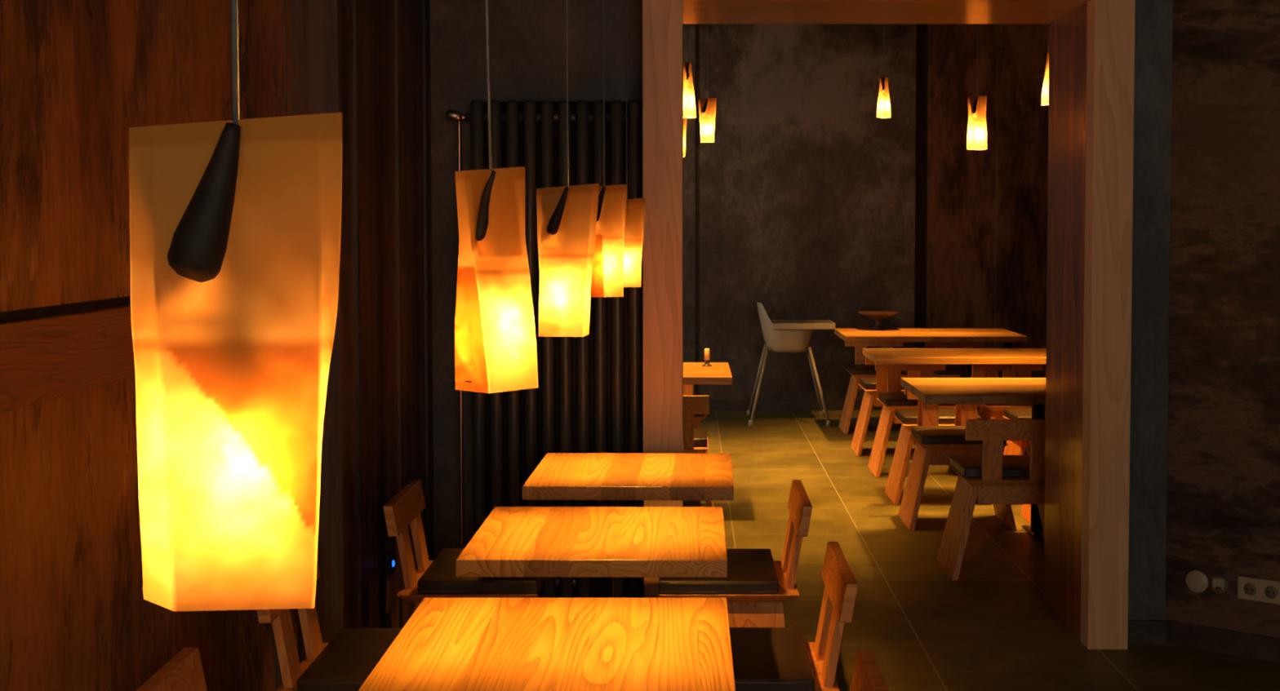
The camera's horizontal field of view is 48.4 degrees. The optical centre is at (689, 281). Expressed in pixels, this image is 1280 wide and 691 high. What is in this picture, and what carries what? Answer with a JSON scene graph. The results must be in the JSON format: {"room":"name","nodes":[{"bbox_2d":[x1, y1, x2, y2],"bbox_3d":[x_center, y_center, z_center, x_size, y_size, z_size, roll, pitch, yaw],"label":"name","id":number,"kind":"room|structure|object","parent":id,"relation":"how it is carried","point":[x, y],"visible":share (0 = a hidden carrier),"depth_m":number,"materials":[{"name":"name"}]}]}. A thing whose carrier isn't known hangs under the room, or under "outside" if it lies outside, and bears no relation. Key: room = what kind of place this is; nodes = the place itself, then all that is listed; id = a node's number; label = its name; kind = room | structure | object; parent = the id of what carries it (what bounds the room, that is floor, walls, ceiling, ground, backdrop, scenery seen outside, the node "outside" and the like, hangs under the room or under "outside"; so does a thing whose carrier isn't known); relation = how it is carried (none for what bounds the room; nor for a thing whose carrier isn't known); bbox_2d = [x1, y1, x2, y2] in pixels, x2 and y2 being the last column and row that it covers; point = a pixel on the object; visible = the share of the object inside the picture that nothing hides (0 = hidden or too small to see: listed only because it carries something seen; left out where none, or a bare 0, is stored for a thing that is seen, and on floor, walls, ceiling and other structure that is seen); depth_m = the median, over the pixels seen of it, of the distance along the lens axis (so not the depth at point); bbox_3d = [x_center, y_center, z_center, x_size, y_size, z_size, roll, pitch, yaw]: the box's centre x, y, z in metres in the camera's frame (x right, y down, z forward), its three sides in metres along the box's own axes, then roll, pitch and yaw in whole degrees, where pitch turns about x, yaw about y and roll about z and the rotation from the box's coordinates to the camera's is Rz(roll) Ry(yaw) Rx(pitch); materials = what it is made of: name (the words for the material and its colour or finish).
{"room":"restaurant","nodes":[
{"label":"restaurant","id":0,"kind":"room"},
{"bbox_2d":[0,0,297,690],"bbox_3d":[-1.195,-0.195,0.503,0.150,3.450,7.020,0,2,0],"label":"wall","id":1,"kind":"structure","parent":0,"point":[75,615],"depth_m":2.64,"materials":[{"name":"brown wood"}]},
{"bbox_2d":[0,0,285,413],"bbox_3d":[-1.097,-0.823,0.528,0.045,2.195,6.918,0,2,0],"label":"wall panel","id":2,"kind":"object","parent":1,"relation":"attached to","point":[75,75],"depth_m":2.54,"materials":[{"name":"brown wood"}]},
{"bbox_2d":[275,0,293,690],"bbox_3d":[-1.106,-0.323,3.828,0.028,3.450,0.075,0,2,0],"label":"trim","id":3,"kind":"structure","parent":1,"relation":"attached to","point":[278,681],"depth_m":3.84,"materials":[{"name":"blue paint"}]},
{"bbox_2d":[290,0,434,663],"bbox_3d":[-1.130,-0.357,4.730,0.280,3.450,1.440,0,2,0],"label":"wall","id":4,"kind":"structure","parent":0,"point":[322,30],"depth_m":4.44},
{"bbox_2d":[351,0,362,628],"bbox_3d":[-0.985,-0.337,4.196,0.010,3.450,0.012,0,2,0],"label":"trim","id":5,"kind":"structure","parent":4,"relation":"attached to","point":[354,2],"depth_m":4.21,"materials":[{"name":"brown wood"}]},
{"bbox_2d":[384,551,395,576],"bbox_3d":[-0.976,0.920,4.639,0.028,0.070,0.060,0,2,0],"label":"box","id":6,"kind":"object","parent":4,"relation":"attached to","point":[389,569],"visible":1,"depth_m":4.61,"materials":[{"name":"black metal"}]},
{"bbox_2d":[394,0,403,628],"bbox_3d":[-0.985,-0.360,4.798,0.010,3.450,0.016,0,2,0],"label":"trim","id":7,"kind":"structure","parent":4,"relation":"attached to","point":[396,2],"depth_m":4.80,"materials":[{"name":"brown wood"}]},
{"bbox_2d":[422,0,429,560],"bbox_3d":[-0.985,-0.379,5.296,0.010,3.450,0.014,0,2,0],"label":"trim","id":8,"kind":"structure","parent":4,"relation":"attached to","point":[424,4],"depth_m":5.30,"materials":[{"name":"brown wood"}]},
{"bbox_2d":[430,0,642,559],"bbox_3d":[-0.718,-0.391,5.614,1.105,3.450,0.329,0,2,0],"label":"wall","id":9,"kind":"structure","parent":0,"point":[527,37],"depth_m":5.43,"materials":[{"name":"grey paint"}]},
{"bbox_2d":[445,100,643,597],"bbox_3d":[-0.531,0.332,5.396,0.750,2.018,0.157,0,2,0],"label":"radiator","id":10,"kind":"object","parent":9,"relation":"attached to","point":[588,397],"visible":0.59,"depth_m":5.33,"materials":[{"name":"black metal"}]},
{"bbox_2d":[683,24,916,400],"bbox_3d":[-0.550,-0.639,12.059,4.900,3.450,0.150,0,2,0],"label":"wall","id":11,"kind":"structure","parent":0,"point":[806,196],"depth_m":11.98,"materials":[{"name":"grey paint"}]},
{"bbox_2d":[694,24,697,395],"bbox_3d":[0.052,-0.636,11.973,0.015,3.450,0.022,0,2,0],"label":"trim","id":12,"kind":"structure","parent":11,"relation":"attached to","point":[695,315],"depth_m":11.96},
{"bbox_2d":[709,400,882,410],"bbox_3d":[-0.475,1.048,12.039,4.750,0.080,0.020,0,2,0],"label":"baseboard","id":13,"kind":"structure","parent":11,"relation":"attached to","point":[713,405],"depth_m":12.03,"materials":[{"name":"black"}]},
{"bbox_2d":[914,24,928,348],"bbox_3d":[1.955,-0.641,12.089,0.110,3.450,0.090,0,2,0],"label":"wall","id":14,"kind":"structure","parent":0,"point":[922,32],"depth_m":12.03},
{"bbox_2d":[926,24,996,409],"bbox_3d":[2.295,-0.640,12.069,0.570,3.450,0.130,0,2,0],"label":"wall panel","id":15,"kind":"object","parent":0,"point":[962,181],"visible":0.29,"depth_m":12.00,"materials":[{"name":"brown wood"}]},
{"bbox_2d":[700,409,1279,690],"bbox_3d":[0.500,1.434,4.609,7.400,0.120,15.500,0,2,0],"label":"floor","id":16,"kind":"structure","parent":0,"point":[992,628],"depth_m":6.22,"materials":[{"name":"tile"}]},
{"bbox_2d":[135,647,207,690],"bbox_3d":[-0.770,1.093,2.624,0.462,0.714,0.551,0,2,-1],"label":"dining chair","id":17,"kind":"object","parent":16,"relation":"on","point":[184,672],"visible":1,"depth_m":2.73,"materials":[{"name":"brown wood"}]},
{"bbox_2d":[256,560,402,690],"bbox_3d":[-0.793,1.057,3.563,0.462,0.714,0.551,0,2,0],"label":"dining chair","id":18,"kind":"object","parent":16,"relation":"on","point":[344,664],"visible":0.46,"depth_m":3.46,"materials":[{"name":"brown wood"}]},
{"bbox_2d":[297,628,402,690],"bbox_3d":[-0.744,0.942,3.559,0.362,0.054,0.430,0,2,0],"label":"cushion","id":19,"kind":"object","parent":18,"relation":"on","point":[344,664],"depth_m":3.46,"materials":[{"name":"black leather"}]},
{"bbox_2d":[382,480,545,612],"bbox_3d":[-0.687,1.021,4.495,0.462,0.714,0.551,0,2,0],"label":"dining chair","id":20,"kind":"object","parent":16,"relation":"on","point":[437,578],"visible":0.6,"depth_m":4.33,"materials":[{"name":"brown wood"}]},
{"bbox_2d":[417,548,544,594],"bbox_3d":[-0.638,0.906,4.490,0.362,0.054,0.430,0,2,0],"label":"cushion","id":21,"kind":"object","parent":20,"relation":"on","point":[440,578],"depth_m":4.28,"materials":[{"name":"black leather"}]},
{"bbox_2d":[358,597,735,690],"bbox_3d":[-0.244,1.066,2.726,0.645,0.760,0.645,0,2,0],"label":"dining table","id":22,"kind":"object","parent":16,"relation":"on","point":[447,644],"visible":1,"depth_m":2.68,"materials":[{"name":"brown wood"}]},
{"bbox_2d":[455,506,727,597],"bbox_3d":[-0.231,1.028,3.710,0.645,0.760,0.645,0,2,0],"label":"dining table","id":23,"kind":"object","parent":16,"relation":"on","point":[600,544],"visible":0.91,"depth_m":3.57,"materials":[{"name":"brown wood"}]},
{"bbox_2d":[522,453,733,597],"bbox_3d":[-0.183,0.991,4.662,0.645,0.760,0.645,0,2,1],"label":"dining table","id":24,"kind":"object","parent":16,"relation":"on","point":[633,478],"visible":0.73,"depth_m":4.51,"materials":[{"name":"brown wood"}]},
{"bbox_2d":[683,384,707,453],"bbox_3d":[-0.128,0.866,8.508,0.551,0.714,0.462,0,2,0],"label":"dining chair","id":25,"kind":"object","parent":16,"relation":"on","point":[687,388],"visible":0.08,"depth_m":8.47,"materials":[{"name":"brown wood"}]},
{"bbox_2d":[693,414,704,417],"bbox_3d":[-0.128,0.753,8.454,0.430,0.054,0.362,0,2,0],"label":"cushion","id":26,"kind":"object","parent":25,"relation":"on","point":[695,415],"depth_m":8.28,"materials":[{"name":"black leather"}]},
{"bbox_2d":[683,395,714,506],"bbox_3d":[-0.128,0.914,7.272,0.551,0.714,0.462,0,2,0],"label":"dining chair","id":27,"kind":"object","parent":16,"relation":"on","point":[695,440],"visible":0.33,"depth_m":7.07,"materials":[{"name":"brown wood"}]},
{"bbox_2d":[693,428,706,447],"bbox_3d":[-0.128,0.797,7.317,0.430,0.054,0.362,0,2,0],"label":"cushion","id":28,"kind":"object","parent":27,"relation":"on","point":[700,434],"depth_m":7.16,"materials":[{"name":"black leather"}]},
{"bbox_2d":[683,362,732,506],"bbox_3d":[-0.318,0.866,7.909,1.085,0.760,0.801,0,2,0],"label":"dining table","id":29,"kind":"object","parent":16,"relation":"on","point":[694,373],"visible":0.07,"depth_m":7.72,"materials":[{"name":"brown wood"}]},
{"bbox_2d":[702,348,711,366],"bbox_3d":[0.098,0.430,8.072,0.056,0.100,0.056,0,2,0],"label":"candle","id":30,"kind":"object","parent":29,"relation":"on","point":[707,360],"visible":1,"depth_m":8.06,"materials":[{"name":"wax"}]},
{"bbox_2d":[657,480,812,627],"bbox_3d":[0.136,1.021,4.493,0.462,0.714,0.551,0,2,0],"label":"dining chair","id":31,"kind":"object","parent":16,"relation":"on","point":[756,587],"visible":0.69,"depth_m":4.30,"materials":[{"name":"brown wood"}]},
{"bbox_2d":[658,548,778,594],"bbox_3d":[0.087,0.906,4.488,0.362,0.054,0.430,0,2,0],"label":"cushion","id":32,"kind":"object","parent":31,"relation":"on","point":[749,571],"depth_m":4.28,"materials":[{"name":"black leather"}]},
{"bbox_2d":[746,301,835,426],"bbox_3d":[0.797,0.637,11.363,0.686,0.957,0.680,0,2,0],"label":"high chair","id":33,"kind":"object","parent":16,"relation":"on","point":[779,335],"visible":1,"depth_m":11.19,"materials":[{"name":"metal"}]},
{"bbox_2d":[771,320,835,329],"bbox_3d":[0.895,0.344,11.352,0.490,0.050,0.440,0,2,0],"label":"tray","id":34,"kind":"object","parent":33,"relation":"on","point":[775,324],"depth_m":11.13,"materials":[{"name":"white plastic"}]},
{"bbox_2d":[729,542,857,690],"bbox_3d":[0.163,1.056,3.568,0.462,0.714,0.551,0,2,0],"label":"dining chair","id":35,"kind":"object","parent":16,"relation":"on","point":[764,659],"visible":0.65,"depth_m":3.47,"materials":[{"name":"brown wood"}]},
{"bbox_2d":[729,627,814,690],"bbox_3d":[0.114,0.942,3.564,0.362,0.054,0.430,0,2,0],"label":"cushion","id":36,"kind":"object","parent":35,"relation":"on","point":[764,659],"depth_m":3.46,"materials":[{"name":"black leather"}]},
{"bbox_2d":[849,650,889,690],"bbox_3d":[0.130,1.094,2.599,0.462,0.714,0.551,0,2,-1],"label":"dining chair","id":37,"kind":"object","parent":16,"relation":"on","point":[867,676],"visible":1,"depth_m":2.71,"materials":[{"name":"brown wood"}]},
{"bbox_2d":[838,342,907,434],"bbox_3d":[1.430,0.776,10.846,0.551,0.714,0.462,0,2,0],"label":"dining chair","id":38,"kind":"object","parent":16,"relation":"on","point":[858,371],"visible":0.5,"depth_m":10.80,"materials":[{"name":"brown wood"}]},
{"bbox_2d":[847,364,907,374],"bbox_3d":[1.430,0.663,10.793,0.430,0.054,0.362,0,2,0],"label":"cushion","id":39,"kind":"object","parent":38,"relation":"on","point":[857,369],"depth_m":10.62,"materials":[{"name":"black leather"}]},
{"bbox_2d":[850,356,919,456],"bbox_3d":[1.408,0.817,9.785,0.551,0.714,0.462,0,2,0],"label":"dining chair","id":40,"kind":"object","parent":16,"relation":"on","point":[872,387],"visible":0.35,"depth_m":9.64,"materials":[{"name":"brown wood"}]},
{"bbox_2d":[859,377,904,390],"bbox_3d":[1.408,0.700,9.830,0.430,0.054,0.362,0,2,0],"label":"cushion","id":41,"kind":"object","parent":40,"relation":"on","point":[866,384],"depth_m":9.71,"materials":[{"name":"black leather"}]},
{"bbox_2d":[867,364,958,477],"bbox_3d":[1.425,0.847,9.003,0.551,0.714,0.462,0,2,0],"label":"dining chair","id":42,"kind":"object","parent":16,"relation":"on","point":[894,399],"visible":0.59,"depth_m":8.98,"materials":[{"name":"brown wood"}]},
{"bbox_2d":[878,392,955,406],"bbox_3d":[1.425,0.734,8.949,0.430,0.054,0.362,0,2,0],"label":"cushion","id":43,"kind":"object","parent":42,"relation":"on","point":[887,399],"depth_m":8.77,"materials":[{"name":"black leather"}]},
{"bbox_2d":[834,328,1027,348],"bbox_3d":[1.782,0.759,10.685,1.315,0.760,0.805,0,2,0],"label":"dining table","id":44,"kind":"object","parent":16,"relation":"on","point":[919,335],"visible":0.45,"depth_m":10.40,"materials":[{"name":"brown wood"}]},
{"bbox_2d":[857,311,898,329],"bbox_3d":[1.450,0.302,10.940,0.316,0.134,0.316,0,2,0],"label":"bowl","id":45,"kind":"object","parent":44,"relation":"on","point":[877,316],"visible":1,"depth_m":10.90,"materials":[{"name":"wood"}]},
{"bbox_2d":[884,388,992,505],"bbox_3d":[1.415,0.882,8.091,0.551,0.714,0.462,0,2,0],"label":"dining chair","id":46,"kind":"object","parent":16,"relation":"on","point":[908,418],"visible":0.44,"depth_m":7.98,"materials":[{"name":"brown wood"}]},
{"bbox_2d":[894,408,981,424],"bbox_3d":[1.415,0.766,8.136,0.430,0.054,0.362,0,2,0],"label":"cushion","id":47,"kind":"object","parent":46,"relation":"on","point":[945,415],"depth_m":8.00,"materials":[{"name":"black leather"}]},
{"bbox_2d":[924,342,983,377],"bbox_3d":[2.055,0.776,10.846,0.551,0.714,0.462,0,2,0],"label":"dining chair","id":48,"kind":"object","parent":16,"relation":"on","point":[951,371],"visible":0.2,"depth_m":11.02,"materials":[{"name":"brown wood"}]},
{"bbox_2d":[933,364,972,374],"bbox_3d":[2.055,0.663,10.793,0.430,0.054,0.362,0,2,0],"label":"cushion","id":49,"kind":"object","parent":48,"relation":"on","point":[949,369],"depth_m":10.61,"materials":[{"name":"black leather"}]},
{"bbox_2d":[862,348,1046,377],"bbox_3d":[1.782,0.827,8.943,1.315,0.760,0.671,0,2,0],"label":"dining table","id":50,"kind":"object","parent":16,"relation":"on","point":[965,357],"visible":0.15,"depth_m":8.75,"materials":[{"name":"brown wood"}]},
{"bbox_2d":[897,390,1017,530],"bbox_3d":[1.395,0.907,7.459,0.551,0.714,0.462,0,2,0],"label":"dining chair","id":51,"kind":"object","parent":16,"relation":"on","point":[935,444],"visible":0.6,"depth_m":7.31,"materials":[{"name":"brown wood"}]},
{"bbox_2d":[911,426,1006,444],"bbox_3d":[1.395,0.794,7.405,0.430,0.054,0.362,0,2,0],"label":"cushion","id":52,"kind":"object","parent":51,"relation":"on","point":[922,434],"depth_m":7.26,"materials":[{"name":"black leather"}]},
{"bbox_2d":[901,377,1045,546],"bbox_3d":[1.772,0.899,7.073,1.335,0.760,0.774,0,2,0],"label":"dining table","id":53,"kind":"object","parent":16,"relation":"on","point":[1032,391],"visible":0.41,"depth_m":6.97,"materials":[{"name":"brown wood"}]},
{"bbox_2d":[936,419,1045,580],"bbox_3d":[1.425,0.948,6.398,0.551,0.714,0.462,0,2,0],"label":"dining chair","id":54,"kind":"object","parent":16,"relation":"on","point":[991,477],"visible":0.8,"depth_m":6.25,"materials":[{"name":"brown wood"}]},
{"bbox_2d":[949,455,1030,477],"bbox_3d":[1.425,0.831,6.443,0.430,0.054,0.362,0,2,0],"label":"cushion","id":55,"kind":"object","parent":54,"relation":"on","point":[966,466],"depth_m":6.32,"materials":[{"name":"black leather"}]},
{"bbox_2d":[954,369,1031,455],"bbox_3d":[2.050,0.817,9.785,0.551,0.714,0.462,0,2,0],"label":"dining chair","id":56,"kind":"object","parent":16,"relation":"on","point":[975,374],"visible":0.02,"depth_m":9.58,"materials":[{"name":"brown wood"}]},
{"bbox_2d":[972,364,1043,419],"bbox_3d":[2.055,0.847,9.003,0.551,0.714,0.462,0,2,0],"label":"dining chair","id":57,"kind":"object","parent":16,"relation":"on","point":[987,411],"visible":0.19,"depth_m":9.18,"materials":[{"name":"brown wood"}]},
{"bbox_2d":[986,404,1031,406],"bbox_3d":[2.055,0.734,8.949,0.430,0.054,0.362,0,2,0],"label":"cushion","id":58,"kind":"object","parent":57,"relation":"on","point":[987,405],"depth_m":8.77,"materials":[{"name":"black leather"}]},
{"bbox_2d":[1002,408,1031,505],"bbox_3d":[2.050,0.882,8.091,0.551,0.714,0.462,0,2,0],"label":"dining chair","id":59,"kind":"object","parent":16,"relation":"on","point":[1013,447],"visible":0.2,"depth_m":8.08,"materials":[{"name":"brown wood"}]},
{"bbox_2d":[1004,408,1031,419],"bbox_3d":[2.050,0.766,8.136,0.430,0.054,0.362,0,2,0],"label":"cushion","id":60,"kind":"object","parent":59,"relation":"on","point":[1009,414],"depth_m":8.11,"materials":[{"name":"black leather"}]},
{"bbox_2d":[1019,504,1031,524],"bbox_3d":[2.050,0.907,7.459,0.551,0.714,0.462,0,2,0],"label":"dining chair","id":61,"kind":"object","parent":16,"relation":"on","point":[1025,513],"visible":0.02,"depth_m":7.53,"materials":[{"name":"brown wood"}]},
{"bbox_2d":[994,24,1049,377],"bbox_3d":[3.015,-0.638,12.034,0.870,3.450,0.200,0,2,0],"label":"wall","id":62,"kind":"structure","parent":0,"point":[1022,50],"depth_m":11.93,"materials":[{"name":"brown wood"}]},
{"bbox_2d":[1128,0,1173,620],"bbox_3d":[1.686,-0.387,5.509,0.172,3.450,0.539,0,2,0],"label":"wall","id":63,"kind":"structure","parent":0,"point":[1153,25],"depth_m":5.26,"materials":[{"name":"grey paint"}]},
{"bbox_2d":[1127,620,1166,644],"bbox_3d":[1.689,1.305,5.296,0.166,0.085,0.016,0,2,0],"label":"baseboard","id":64,"kind":"structure","parent":63,"relation":"attached to","point":[1140,632],"depth_m":5.29,"materials":[{"name":"black"}]},
{"bbox_2d":[1164,0,1279,638],"bbox_3d":[2.812,-0.353,4.633,2.400,3.450,0.200,2,3,35],"label":"wall","id":65,"kind":"structure","parent":0,"point":[1223,477],"depth_m":5.14,"materials":[{"name":"brown paint"}]},
{"bbox_2d":[1185,570,1208,592],"bbox_3d":[1.863,1.103,5.226,0.082,0.082,0.012,2,3,35],"label":"outlet cover","id":66,"kind":"object","parent":65,"relation":"attached to","point":[1197,581],"visible":1,"depth_m":5.22,"materials":[{"name":"beige plastic"}]},
{"bbox_2d":[1208,575,1228,594],"bbox_3d":[1.925,1.107,5.180,0.068,0.068,0.016,2,3,35],"label":"socket","id":67,"kind":"object","parent":65,"relation":"attached to","point":[1218,584],"visible":1,"depth_m":5.18,"materials":[{"name":"beige plastic"}]},
{"bbox_2d":[1164,620,1279,662],"bbox_3d":[2.750,1.331,4.610,2.400,0.085,0.016,2,3,35],"label":"baseboard","id":68,"kind":"structure","parent":65,"relation":"attached to","point":[1246,645],"depth_m":5.17,"materials":[{"name":"black"}]},
{"bbox_2d":[1237,576,1279,604],"bbox_3d":[2.045,1.108,5.098,0.158,0.082,0.013,2,3,35],"label":"double socket","id":69,"kind":"object","parent":65,"relation":"attached to","point":[1265,591],"visible":1,"depth_m":5.10,"materials":[{"name":"beige plastic"}]},
{"bbox_3d":[0.500,-2.124,4.472,7.400,0.100,15.500,0,2,0],"label":"ceiling","id":70,"kind":"structure","parent":0,"visible":0},
{"bbox_2d":[128,0,342,611],"bbox_3d":[-0.264,-0.872,0.797,0.118,2.118,0.090,-1,2,-20],"label":"pendant lamp","id":71,"kind":"object","parent":70,"relation":"hanging from","point":[235,224],"visible":1,"depth_m":0.82,"materials":[{"name":"orange paper"}]},
{"bbox_2d":[167,122,240,282],"bbox_3d":[-0.282,-0.046,0.828,0.044,0.093,0.033,0,2,-5],"label":"socket","id":72,"kind":"object","parent":71,"relation":"attached to","point":[204,158],"depth_m":0.82,"materials":[{"name":"black plastic"}]},
{"bbox_2d":[454,0,537,393],"bbox_3d":[-0.258,-0.915,1.816,0.090,2.112,0.120,2,3,40],"label":"pendant lamp","id":73,"kind":"object","parent":70,"relation":"hanging from","point":[495,351],"visible":1,"depth_m":1.83,"materials":[{"name":"orange paper"}]},
{"bbox_2d":[475,170,495,240],"bbox_3d":[-0.265,-0.098,1.833,0.019,0.091,0.036,2,3,40],"label":"socket","id":74,"kind":"object","parent":73,"relation":"attached to","point":[485,180],"depth_m":1.83,"materials":[{"name":"black plastic"}]},
{"bbox_2d":[536,0,599,337],"bbox_3d":[-0.234,-0.950,2.696,0.120,2.109,0.090,0,2,6],"label":"pendant lamp","id":75,"kind":"object","parent":70,"relation":"hanging from","point":[566,215],"visible":1,"depth_m":2.71,"materials":[{"name":"orange paper"}]},
{"bbox_2d":[546,186,568,235],"bbox_3d":[-0.253,-0.135,2.725,0.043,0.092,0.023,0,2,6],"label":"socket","id":76,"kind":"object","parent":75,"relation":"attached to","point":[557,197],"depth_m":2.72,"materials":[{"name":"black plastic"}]},
{"bbox_2d":[590,0,626,297],"bbox_3d":[-0.222,-1.001,3.654,0.122,2.081,0.090,-1,2,-16],"label":"pendant lamp","id":77,"kind":"object","parent":70,"relation":"hanging from","point":[607,268],"visible":0.7,"depth_m":3.67,"materials":[{"name":"orange paper"}]},
{"bbox_2d":[596,186,605,221],"bbox_3d":[-0.238,-0.200,3.677,0.042,0.092,0.026,-1,2,-16],"label":"socket","id":78,"kind":"object","parent":77,"relation":"attached to","point":[601,216],"depth_m":3.68,"materials":[{"name":"black plastic"}]},
{"bbox_2d":[623,0,645,287],"bbox_3d":[-0.206,-1.030,4.624,0.122,2.097,0.090,0,2,-8],"label":"pendant lamp","id":79,"kind":"object","parent":70,"relation":"hanging from","point":[635,208],"visible":0.49,"depth_m":4.64,"materials":[{"name":"orange paper"}]},
{"bbox_2d":[683,118,687,156],"bbox_3d":[-0.075,-1.512,8.848,0.122,1.460,0.090,0,2,-10],"label":"pendant lamp","id":80,"kind":"object","parent":70,"relation":"hanging from","point":[685,120],"visible":0.27,"depth_m":8.86,"materials":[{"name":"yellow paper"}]},
{"bbox_2d":[683,24,696,118],"bbox_3d":[-0.012,-1.525,7.447,0.090,1.325,0.122,1,2,20],"label":"pendant lamp","id":81,"kind":"object","parent":70,"relation":"hanging from","point":[689,102],"visible":0.9,"depth_m":7.43,"materials":[{"name":"orange paper"}]},
{"bbox_2d":[686,62,688,79],"bbox_3d":[-0.015,-1.101,7.445,0.026,0.092,0.042,1,2,20],"label":"socket","id":82,"kind":"object","parent":81,"relation":"attached to","point":[687,64],"depth_m":7.44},
{"bbox_2d":[698,24,716,142],"bbox_3d":[0.118,-1.597,9.446,0.122,1.335,0.090,0,2,-3],"label":"pendant lamp","id":83,"kind":"object","parent":70,"relation":"hanging from","point":[707,107],"visible":1,"depth_m":9.45,"materials":[{"name":"orange paper"}]},
{"bbox_2d":[702,98,707,112],"bbox_3d":[0.100,-1.169,9.457,0.042,0.092,0.026,0,2,-3],"label":"socket","id":84,"kind":"object","parent":83,"relation":"attached to","point":[704,101],"depth_m":9.45,"materials":[{"name":"black plastic"}]},
{"bbox_2d":[876,24,890,118],"bbox_3d":[1.400,-1.740,10.241,0.090,1.110,0.122,2,3,38],"label":"pendant lamp","id":85,"kind":"object","parent":70,"relation":"hanging from","point":[883,110],"visible":0.99,"depth_m":10.23,"materials":[{"name":"orange paper"}]},
{"bbox_2d":[966,24,986,150],"bbox_3d":[1.560,-1.457,7.700,0.122,1.480,0.090,-1,2,-22],"label":"pendant lamp","id":86,"kind":"object","parent":70,"relation":"hanging from","point":[976,126],"visible":1,"depth_m":7.71,"materials":[{"name":"orange paper"}]},
{"bbox_2d":[972,97,978,113],"bbox_3d":[1.545,-0.956,7.709,0.042,0.092,0.026,-1,2,-22],"label":"socket","id":87,"kind":"object","parent":86,"relation":"attached to","point":[975,100],"depth_m":7.71,"materials":[{"name":"black plastic"}]},
{"bbox_2d":[1040,24,1048,105],"bbox_3d":[2.005,-1.599,7.945,0.090,1.215,0.122,0,2,10],"label":"pendant lamp","id":88,"kind":"object","parent":70,"relation":"hanging from","point":[1045,94],"visible":0.66,"depth_m":7.92,"materials":[{"name":"orange paper"}]},
{"bbox_3d":[0.718,-1.636,5.460,1.765,0.950,0.541,0,2,0],"label":"wall","id":89,"kind":"structure","parent":0,"visible":0},
{"bbox_2d":[642,0,1135,649],"bbox_3d":[0.718,0.080,5.491,1.777,2.518,0.651,0,2,0],"label":"door frame","id":90,"kind":"structure","parent":89,"relation":"in","point":[1091,42],"depth_m":5.19,"materials":[{"name":"brown wood"}]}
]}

